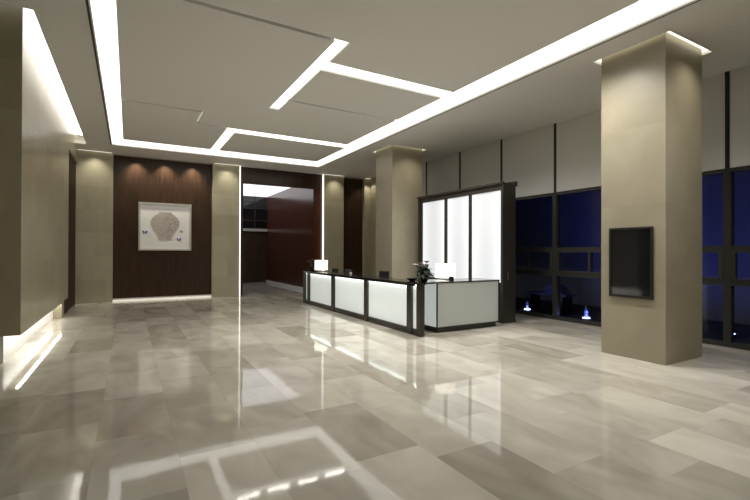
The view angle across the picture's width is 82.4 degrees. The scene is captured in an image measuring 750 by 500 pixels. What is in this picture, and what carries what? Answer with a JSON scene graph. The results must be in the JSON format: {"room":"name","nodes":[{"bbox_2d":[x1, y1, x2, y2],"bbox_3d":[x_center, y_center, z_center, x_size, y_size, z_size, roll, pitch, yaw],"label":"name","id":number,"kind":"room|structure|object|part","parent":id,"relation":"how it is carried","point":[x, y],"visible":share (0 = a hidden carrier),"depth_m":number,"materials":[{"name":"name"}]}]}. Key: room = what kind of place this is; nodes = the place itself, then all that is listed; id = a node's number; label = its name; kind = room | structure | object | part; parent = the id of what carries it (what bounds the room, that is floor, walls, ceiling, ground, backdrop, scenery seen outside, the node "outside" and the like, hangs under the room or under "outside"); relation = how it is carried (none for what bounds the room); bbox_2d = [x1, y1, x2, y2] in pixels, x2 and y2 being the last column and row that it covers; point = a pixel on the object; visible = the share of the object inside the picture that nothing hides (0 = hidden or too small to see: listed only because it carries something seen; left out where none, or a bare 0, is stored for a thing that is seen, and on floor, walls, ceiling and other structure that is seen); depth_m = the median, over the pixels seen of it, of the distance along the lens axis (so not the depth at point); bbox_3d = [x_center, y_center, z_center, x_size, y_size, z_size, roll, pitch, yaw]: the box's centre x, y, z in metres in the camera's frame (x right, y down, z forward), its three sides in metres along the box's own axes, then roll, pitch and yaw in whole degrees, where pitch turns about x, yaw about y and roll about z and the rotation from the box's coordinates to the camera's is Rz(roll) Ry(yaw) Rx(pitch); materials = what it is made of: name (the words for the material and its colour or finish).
{"room":"lobby","nodes":[
{"label":"lobby","id":0,"kind":"room"},
{"bbox_2d":[0,3,77,362],"bbox_3d":[-8.549,-1.065,9.279,2.800,5.480,8.200,0,0,-30],"label":"wall","id":1,"kind":"structure","parent":0,"point":[39,151],"depth_m":7.04,"materials":[{"name":"beige paint"}]},
{"bbox_3d":[-8.887,-0.521,12.110,0.440,4.420,2.950,0,0,-30],"label":"wood panel","id":2,"kind":"part","parent":1,"relation":"part of","materials":[{"name":"brown wood"}]},
{"bbox_2d":[75,136,369,303],"bbox_3d":[-5.055,-0.958,16.231,11.185,5.360,0.420,0,0,-30],"label":"wall","id":3,"kind":"structure","parent":0,"point":[110,266],"depth_m":15.25,"materials":[{"name":"brown paint"}]},
{"bbox_2d":[113,296,210,301],"bbox_3d":[-7.313,1.683,14.890,3.080,0.050,0.020,0,0,-30],"label":"baseboard","id":4,"kind":"structure","parent":3,"relation":"attached to","point":[191,296],"depth_m":14.81,"materials":[{"name":"white"}]},
{"bbox_3d":[-7.324,-0.756,14.934,3.080,4.730,0.050,0,0,-30],"label":"wood panel","id":5,"kind":"part","parent":3,"relation":"part of","materials":[{"name":"brown wood"}]},
{"bbox_2d":[138,202,190,250],"bbox_3d":[-7.277,-0.801,14.892,1.650,1.640,0.070,0,0,-30],"label":"framed picture","id":6,"kind":"object","parent":3,"relation":"attached to","point":[161,226],"visible":1,"depth_m":14.86,"materials":[{"name":"white paper"}]},
{"bbox_2d":[239,166,240,295],"bbox_3d":[-5.052,-0.709,16.030,0.024,4.860,0.090,0,0,-30],"label":"light strip","id":7,"kind":"object","parent":3,"relation":"attached to","point":[240,166],"visible":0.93,"depth_m":16.00,"materials":[{"name":"white"}]},
{"bbox_2d":[322,174,323,270],"bbox_3d":[-2.147,-0.692,17.698,0.024,4.860,0.090,0,0,-30],"label":"light strip","id":8,"kind":"object","parent":3,"relation":"attached to","point":[323,174],"visible":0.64,"depth_m":17.67,"materials":[{"name":"white"}]},
{"bbox_3d":[-1.002,-0.719,18.563,1.000,4.730,0.050,0,0,-30],"label":"wood panel","id":9,"kind":"part","parent":3,"relation":"part of","materials":[{"name":"brown wood"}]},
{"bbox_2d":[243,196,266,282],"bbox_3d":[-7.226,-0.599,22.836,3.600,4.700,0.400,0,0,-30],"label":"wall","id":10,"kind":"structure","parent":0,"point":[254,207],"depth_m":23.23,"materials":[{"name":"brown wood"}]},
{"bbox_2d":[243,184,290,196],"bbox_3d":[-5.626,-2.969,20.073,3.600,0.100,6.800,0,0,-30],"label":"ceiling","id":11,"kind":"structure","parent":0,"point":[248,189],"depth_m":20.98,"materials":[{"name":"white"}]},
{"bbox_2d":[266,188,310,286],"bbox_3d":[-4.174,-0.602,20.783,0.350,4.700,6.600,0,0,-30],"label":"wall","id":12,"kind":"structure","parent":0,"point":[288,234],"depth_m":20.28,"materials":[{"name":"brown wood"}]},
{"bbox_2d":[266,280,302,289],"bbox_3d":[-4.341,1.688,20.679,0.020,0.120,6.600,0,0,-30],"label":"baseboard","id":13,"kind":"structure","parent":12,"relation":"attached to","point":[268,281],"depth_m":20.52,"materials":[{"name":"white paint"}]},
{"bbox_2d":[0,282,749,499],"bbox_3d":[-2.907,1.755,9.971,13.705,0.120,27.000,0,0,-30],"label":"floor","id":14,"kind":"structure","parent":0,"point":[263,393],"depth_m":4.39,"materials":[{"name":"beige tile"}]},
{"bbox_2d":[302,270,434,336],"bbox_3d":[-0.525,1.186,11.266,0.520,1.045,6.490,0,0,-30],"label":"reception desk","id":15,"kind":"object","parent":14,"relation":"on","point":[398,304],"depth_m":10.07,"materials":[{"name":"white glass"}]},
{"bbox_3d":[-2.254,1.212,13.905,0.110,1.010,0.170,0,0,-30],"label":"post","id":16,"kind":"part","parent":15,"relation":"part of","materials":[{"name":"brown metal"}]},
{"bbox_3d":[-2.085,1.211,13.581,0.080,1.010,0.160,0,0,-30],"label":"post","id":17,"kind":"part","parent":15,"relation":"part of","materials":[{"name":"brown metal"}]},
{"bbox_2d":[306,259,314,270],"bbox_3d":[-2.015,0.478,13.818,0.401,0.390,0.346,0,0,-14],"label":"flower arrangement","id":18,"kind":"object","parent":15,"relation":"on","point":[312,266],"visible":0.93,"depth_m":13.76,"materials":[{"name":"green plant"}]},
{"bbox_3d":[-1.623,1.606,12.773,0.060,0.045,1.700,0,0,-30],"label":"rail","id":19,"kind":"part","parent":15,"relation":"part of","materials":[{"name":"brown metal"}]},
{"bbox_3d":[-1.604,1.156,12.785,0.020,0.855,1.700,0,0,-30],"label":"panel","id":20,"kind":"part","parent":15,"relation":"part of","materials":[{"name":"white glass"}]},
{"bbox_2d":[315,260,327,271],"bbox_3d":[-1.676,0.496,13.358,0.400,0.350,0.400,0,0,-30],"label":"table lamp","id":21,"kind":"object","parent":15,"relation":"on","point":[321,265],"visible":1,"depth_m":13.18,"materials":[{"name":"silver metal"}]},
{"bbox_3d":[-1.154,1.205,11.960,0.080,1.010,0.180,0,0,-30],"label":"post","id":22,"kind":"part","parent":15,"relation":"part of","materials":[{"name":"brown metal"}]},
{"bbox_3d":[-0.674,1.600,11.121,0.060,0.045,1.750,0,0,-30],"label":"rail","id":23,"kind":"part","parent":15,"relation":"part of","materials":[{"name":"brown metal"}]},
{"bbox_3d":[-0.656,1.150,11.133,0.020,0.855,1.750,0,0,-30],"label":"panel","id":24,"kind":"part","parent":15,"relation":"part of","materials":[{"name":"white glass"}]},
{"bbox_3d":[-0.198,1.199,10.294,0.080,1.010,0.160,0,0,-30],"label":"post","id":25,"kind":"part","parent":15,"relation":"part of","materials":[{"name":"brown metal"}]},
{"bbox_2d":[302,270,434,285],"bbox_3d":[-0.523,0.696,11.268,0.520,0.065,6.490,0,0,-30],"label":"countertop","id":26,"kind":"structure","parent":15,"relation":"on","point":[336,274],"depth_m":10.21,"materials":[{"name":"black stone"}]},
{"bbox_3d":[0.259,1.594,9.495,0.060,0.045,1.680,0,0,-30],"label":"rail","id":27,"kind":"part","parent":15,"relation":"part of","materials":[{"name":"brown metal"}]},
{"bbox_3d":[0.278,1.144,9.507,0.020,0.855,1.680,0,0,-30],"label":"panel","id":28,"kind":"part","parent":15,"relation":"part of","materials":[{"name":"white glass"}]},
{"bbox_3d":[0.718,1.193,8.699,0.080,1.010,0.160,0,0,-30],"label":"post","id":29,"kind":"part","parent":15,"relation":"part of","materials":[{"name":"brown metal"}]},
{"bbox_3d":[0.820,1.140,8.562,0.020,0.855,0.180,0,0,-30],"label":"panel","id":30,"kind":"part","parent":15,"relation":"part of","materials":[{"name":"white glass"}]},
{"bbox_3d":[0.893,1.192,8.424,0.110,1.010,0.130,0,0,-30],"label":"post","id":31,"kind":"part","parent":15,"relation":"part of","materials":[{"name":"brown metal"}]},
{"bbox_2d":[413,261,434,281],"bbox_3d":[1.017,0.439,8.825,0.439,0.431,0.467,0,0,17],"label":"flower arrangement","id":32,"kind":"object","parent":15,"relation":"on","point":[424,273],"visible":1,"depth_m":8.76,"materials":[{"name":"green plant"}]},
{"bbox_2d":[419,278,499,332],"bbox_3d":[1.832,1.183,9.500,1.770,1.045,0.780,0,0,-30],"label":"reception desk","id":33,"kind":"object","parent":14,"relation":"on","point":[460,303],"visible":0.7,"depth_m":9.09,"materials":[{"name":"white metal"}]},
{"bbox_3d":[1.085,1.131,9.054,0.010,0.900,0.690,0,0,-30],"label":"panel","id":34,"kind":"part","parent":33,"relation":"part of","materials":[{"name":"white glass"}]},
{"bbox_3d":[1.266,1.130,8.745,0.025,0.900,0.025,0,0,-30],"label":"edge trim","id":35,"kind":"part","parent":33,"relation":"part of","materials":[{"name":"black"}]},
{"bbox_2d":[435,264,455,279],"bbox_3d":[1.551,0.484,9.445,0.440,0.350,0.440,0,0,-30],"label":"computer monitor","id":36,"kind":"object","parent":33,"relation":"on","point":[441,270],"visible":0.86,"depth_m":9.26,"materials":[{"name":"silver metal"}]},
{"bbox_3d":[1.831,1.595,9.498,1.760,0.020,0.770,0,0,-30],"label":"rail","id":37,"kind":"part","parent":33,"relation":"part of","materials":[{"name":"brown metal"}]},
{"bbox_3d":[2.770,1.139,9.609,0.025,0.900,0.025,0,0,-30],"label":"edge trim","id":38,"kind":"part","parent":33,"relation":"part of","materials":[{"name":"black"}]},
{"bbox_2d":[417,181,517,323],"bbox_3d":[2.326,0.048,11.534,0.480,3.340,3.452,0,0,-30],"label":"screen","id":39,"kind":"object","parent":14,"relation":"on","point":[473,229],"visible":0.77,"depth_m":10.80,"materials":[{"name":"white glass"}]},
{"bbox_3d":[1.698,-0.310,12.351,0.020,2.180,1.030,0,0,-30],"label":"glass panel","id":40,"kind":"part","parent":39,"relation":"part of","materials":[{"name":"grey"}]},
{"bbox_3d":[2.225,-0.313,11.432,0.020,2.180,0.870,0,0,-30],"label":"glass panel","id":41,"kind":"part","parent":39,"relation":"part of","materials":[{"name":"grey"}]},
{"bbox_3d":[2.741,-0.317,10.534,0.020,2.180,1.000,0,0,-30],"label":"glass panel","id":42,"kind":"part","parent":39,"relation":"part of","materials":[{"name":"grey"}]},
{"bbox_3d":[-0.172,1.333,11.935,0.700,0.760,5.320,0,0,-30],"label":"desk","id":43,"kind":"object","parent":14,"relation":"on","visible":0},
{"bbox_2d":[379,271,388,276],"bbox_3d":[0.238,0.750,11.227,0.180,0.400,0.460,0,0,-30],"label":"computer monitor","id":44,"kind":"object","parent":43,"relation":"on","point":[381,273],"visible":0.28,"depth_m":11.19,"materials":[{"name":"black"}]},
{"bbox_2d":[0,0,749,178],"bbox_3d":[-1.208,-3.534,7.045,13.685,0.724,20.200,0,0,-30],"label":"ceiling","id":45,"kind":"structure","parent":0,"point":[192,71],"depth_m":7.37,"materials":[{"name":"white paint"}]},
{"bbox_2d":[23,8,82,134],"bbox_3d":[-7.143,-3.637,10.050,0.378,0.020,8.080,0,0,-30],"label":"recessed light","id":46,"kind":"object","parent":45,"relation":"in","point":[30,14],"visible":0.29,"depth_m":8.26,"materials":[{"name":"white"}]},
{"bbox_2d":[90,0,122,144],"bbox_3d":[-4.410,-3.230,7.102,0.286,0.020,13.490,0,0,-30],"label":"recessed light","id":47,"kind":"object","parent":45,"relation":"in","point":[104,12],"visible":1,"depth_m":7.21,"materials":[{"name":"white"}]},
{"bbox_3d":[-5.265,-3.200,11.253,2.360,0.070,3.660,0,0,-30],"label":"panel","id":48,"kind":"part","parent":45,"relation":"part of","materials":[{"name":"white paint"}]},
{"bbox_2d":[212,131,233,148],"bbox_3d":[-4.467,-3.201,12.494,0.256,0.020,2.298,0,0,-30],"label":"recessed light","id":49,"kind":"object","parent":45,"relation":"in","point":[225,136],"visible":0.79,"depth_m":12.38,"materials":[{"name":"white"}]},
{"bbox_2d":[123,139,326,165],"bbox_3d":[-4.663,-3.193,14.228,6.368,0.020,0.894,0,0,-30],"label":"recessed light","id":50,"kind":"object","parent":45,"relation":"in","point":[212,151],"visible":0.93,"depth_m":14.01,"materials":[{"name":"white"}]},
{"bbox_3d":[-1.970,-3.203,8.947,5.780,0.070,5.540,0,0,-30],"label":"panel","id":51,"kind":"part","parent":45,"relation":"part of","materials":[{"name":"white paint"}]},
{"bbox_3d":[-2.924,-3.182,13.381,3.300,0.070,2.300,0,0,-30],"label":"panel","id":52,"kind":"part","parent":45,"relation":"part of","materials":[{"name":"white paint"}]},
{"bbox_2d":[226,128,345,146],"bbox_3d":[-2.365,-3.298,12.146,3.556,0.268,0.394,0,0,-30],"label":"light","id":53,"kind":"object","parent":45,"relation":"attached to","point":[227,129],"visible":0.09,"depth_m":12.21,"materials":[{"name":"white"}]},
{"bbox_2d":[271,39,347,107],"bbox_3d":[-1.375,-3.216,8.072,0.215,0.020,3.580,0,0,-30],"label":"recessed light","id":54,"kind":"object","parent":45,"relation":"in","point":[337,44],"visible":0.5,"depth_m":7.66,"materials":[{"name":"white"}]},
{"bbox_3d":[-0.211,-3.198,8.977,2.700,0.070,1.700,0,0,-30],"label":"panel","id":55,"kind":"part","parent":45,"relation":"part of","materials":[{"name":"white paint"}]},
{"bbox_2d":[321,61,449,95],"bbox_3d":[0.300,-3.211,8.077,2.688,0.020,0.364,0,0,-30],"label":"recessed light","id":56,"kind":"object","parent":45,"relation":"in","point":[328,66],"visible":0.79,"depth_m":8.01,"materials":[{"name":"white"}]},
{"bbox_3d":[0.320,-3.218,4.958,5.780,0.070,5.060,0,0,-30],"label":"panel","id":57,"kind":"part","parent":45,"relation":"part of","materials":[{"name":"white paint"}]},
{"bbox_2d":[319,0,687,161],"bbox_3d":[1.204,-3.200,9.813,0.588,0.020,12.600,0,0,-30],"label":"recessed light","id":58,"kind":"object","parent":45,"relation":"in","point":[641,10],"visible":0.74,"depth_m":7.31,"materials":[{"name":"white"}]},
{"bbox_2d":[597,31,706,61],"bbox_3d":[4.524,-3.220,7.026,1.286,0.020,1.176,0,0,-30],"label":"recessed light","id":59,"kind":"object","parent":45,"relation":"in","point":[670,32],"visible":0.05,"depth_m":6.60,"materials":[{"name":"white"}]},
{"bbox_2d":[376,145,421,279],"bbox_3d":[0.744,-0.981,13.536,1.100,5.410,0.990,0,0,-30],"label":"stone pillar","id":60,"kind":"structure","parent":0,"point":[398,168],"depth_m":13.12,"materials":[{"name":"beige stone"}]},
{"bbox_2d":[370,65,749,275],"bbox_3d":[4.669,-0.962,10.421,0.185,5.360,19.820,0,0,-30],"label":"wall","id":61,"kind":"structure","parent":0,"point":[562,156],"depth_m":10.40,"materials":[{"name":"beige"}]},
{"bbox_3d":[1.418,-2.266,15.991,0.050,1.710,1.680,0,0,-30],"label":"fabric panel","id":62,"kind":"part","parent":61,"relation":"part of","materials":[{"name":"white fabric"}]},
{"bbox_3d":[2.294,-2.272,14.465,0.050,1.710,1.700,0,0,-30],"label":"fabric panel","id":63,"kind":"part","parent":61,"relation":"part of","materials":[{"name":"white fabric"}]},
{"bbox_3d":[3.173,-2.278,12.934,0.050,1.710,1.690,0,0,-30],"label":"fabric panel","id":64,"kind":"part","parent":61,"relation":"part of","materials":[{"name":"white fabric"}]},
{"bbox_3d":[4.051,-2.283,11.406,0.050,1.710,1.695,0,0,-30],"label":"fabric panel","id":65,"kind":"part","parent":61,"relation":"part of","materials":[{"name":"white fabric"}]},
{"bbox_2d":[516,193,553,318],"bbox_3d":[4.052,0.157,11.398,0.150,3.130,1.765,0,0,-30],"label":"window","id":66,"kind":"structure","parent":61,"relation":"in","point":[527,270],"depth_m":10.96,"materials":[{"name":"grey metal"}]},
{"bbox_3d":[4.026,0.287,11.382,0.090,0.530,1.655,0,0,-30],"label":"sash","id":67,"kind":"part","parent":66,"relation":"part of","materials":[{"name":"grey metal"}]},
{"bbox_2d":[554,187,600,326],"bbox_3d":[4.931,0.151,9.867,0.150,3.130,1.765,0,0,-30],"label":"window","id":68,"kind":"structure","parent":61,"relation":"in","point":[557,249],"depth_m":10.41,"materials":[{"name":"grey metal"}]},
{"bbox_3d":[4.905,0.281,9.852,0.090,0.530,1.655,0,0,-30],"label":"sash","id":69,"kind":"part","parent":68,"relation":"part of","materials":[{"name":"grey metal"}]},
{"bbox_3d":[4.929,-2.289,9.875,0.050,1.710,1.695,0,0,-30],"label":"fabric panel","id":70,"kind":"part","parent":61,"relation":"part of","materials":[{"name":"white fabric"}]},
{"bbox_3d":[5.807,-2.295,8.347,0.050,1.710,1.690,0,0,-30],"label":"fabric panel","id":71,"kind":"part","parent":61,"relation":"part of","materials":[{"name":"white fabric"}]},
{"bbox_2d":[702,169,726,346],"bbox_3d":[5.809,0.145,8.339,0.150,3.130,1.760,0,0,-30],"label":"window","id":72,"kind":"structure","parent":61,"relation":"in","point":[721,250],"depth_m":7.59,"materials":[{"name":"grey metal"}]},
{"bbox_3d":[5.782,0.275,8.323,0.090,0.530,1.650,0,0,-30],"label":"sash","id":73,"kind":"part","parent":72,"relation":"part of","materials":[{"name":"grey metal"}]},
{"bbox_2d":[727,166,749,350],"bbox_3d":[6.685,0.140,6.813,0.150,3.130,1.760,0,0,-30],"label":"window","id":74,"kind":"structure","parent":61,"relation":"in","point":[732,251],"depth_m":7.50,"materials":[{"name":"grey metal"}]},
{"bbox_3d":[6.659,0.270,6.797,0.090,0.530,1.650,0,0,-30],"label":"sash","id":75,"kind":"part","parent":74,"relation":"part of","materials":[{"name":"grey metal"}]},
{"bbox_3d":[6.683,-2.300,6.821,0.050,1.710,1.690,0,0,-30],"label":"fabric panel","id":76,"kind":"part","parent":61,"relation":"part of","materials":[{"name":"white fabric"}]},
{"bbox_2d":[601,32,701,365],"bbox_3d":[4.499,-1.005,6.997,1.100,5.410,0.990,0,0,-30],"label":"stone pillar","id":77,"kind":"structure","parent":0,"point":[651,89],"depth_m":6.61,"materials":[{"name":"beige stone"}]},
{"bbox_2d":[609,226,652,299],"bbox_3d":[4.000,0.197,6.718,0.030,1.100,0.670,0,0,-30],"label":"wall screen","id":78,"kind":"object","parent":77,"relation":"attached to","point":[631,248],"visible":1,"depth_m":6.70,"materials":[{"name":"black"}]},
{"label":"outside","id":79,"kind":"structure","parent":0,"visible":0},
{"bbox_2d":[516,297,749,343],"bbox_3d":[9.088,1.838,15.589,12.695,0.120,30.000,0,0,-30],"label":"terrace","id":80,"kind":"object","parent":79,"point":[712,329],"depth_m":11.24,"materials":[{"name":"grey"}]},
{"bbox_2d":[523,297,531,311],"bbox_3d":[4.294,1.534,12.088,0.240,0.425,0.240,0,0,-30],"label":"uplight","id":81,"kind":"object","parent":80,"relation":"on","point":[527,298],"visible":0.84,"depth_m":12.07,"materials":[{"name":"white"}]},
{"bbox_3d":[4.294,1.496,12.088,0.070,0.350,0.070,0,0,-30],"label":"post","id":82,"kind":"part","parent":81,"relation":"part of","materials":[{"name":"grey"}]},
{"bbox_2d":[527,284,576,309],"bbox_3d":[5.378,1.395,13.114,0.500,0.720,1.400,0,0,-30],"label":"garden bench","id":83,"kind":"object","parent":80,"relation":"on","point":[567,295],"visible":0.8,"depth_m":12.80,"materials":[{"name":"grey"}]},
{"bbox_3d":[5.091,1.566,13.612,0.400,0.380,0.050,0,0,-30],"label":"leg","id":84,"kind":"part","parent":83,"relation":"part of","materials":[{"name":"grey metal"}]},
{"bbox_3d":[5.378,1.345,13.114,0.500,0.060,1.400,0,0,-30],"label":"seat","id":85,"kind":"part","parent":83,"relation":"part of","materials":[{"name":"grey"}]},
{"bbox_2d":[545,284,572,294],"bbox_3d":[5.515,1.174,12.877,0.440,0.280,0.650,0,0,-30],"label":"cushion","id":86,"kind":"object","parent":83,"relation":"on","point":[564,290],"depth_m":12.80,"materials":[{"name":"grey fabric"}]},
{"bbox_3d":[5.663,1.563,12.615,0.400,0.380,0.050,0,0,-30],"label":"leg","id":87,"kind":"part","parent":83,"relation":"part of","materials":[{"name":"grey metal"}]},
{"bbox_2d":[581,304,591,319],"bbox_3d":[5.190,1.538,10.527,0.240,0.405,0.240,0,0,-30],"label":"uplight","id":88,"kind":"object","parent":80,"relation":"on","point":[586,317],"visible":0.81,"depth_m":10.50,"materials":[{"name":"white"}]},
{"bbox_3d":[5.190,1.500,10.527,0.070,0.330,0.070,0,0,-30],"label":"post","id":89,"kind":"part","parent":88,"relation":"part of","materials":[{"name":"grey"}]},
{"bbox_2d":[516,171,749,324],"bbox_3d":[6.534,-0.347,14.130,0.200,4.220,30.000,0,0,-30],"label":"wall","id":90,"kind":"structure","parent":80,"relation":"on","point":[580,213],"depth_m":13.44,"materials":[{"name":"glass"}]}
]}

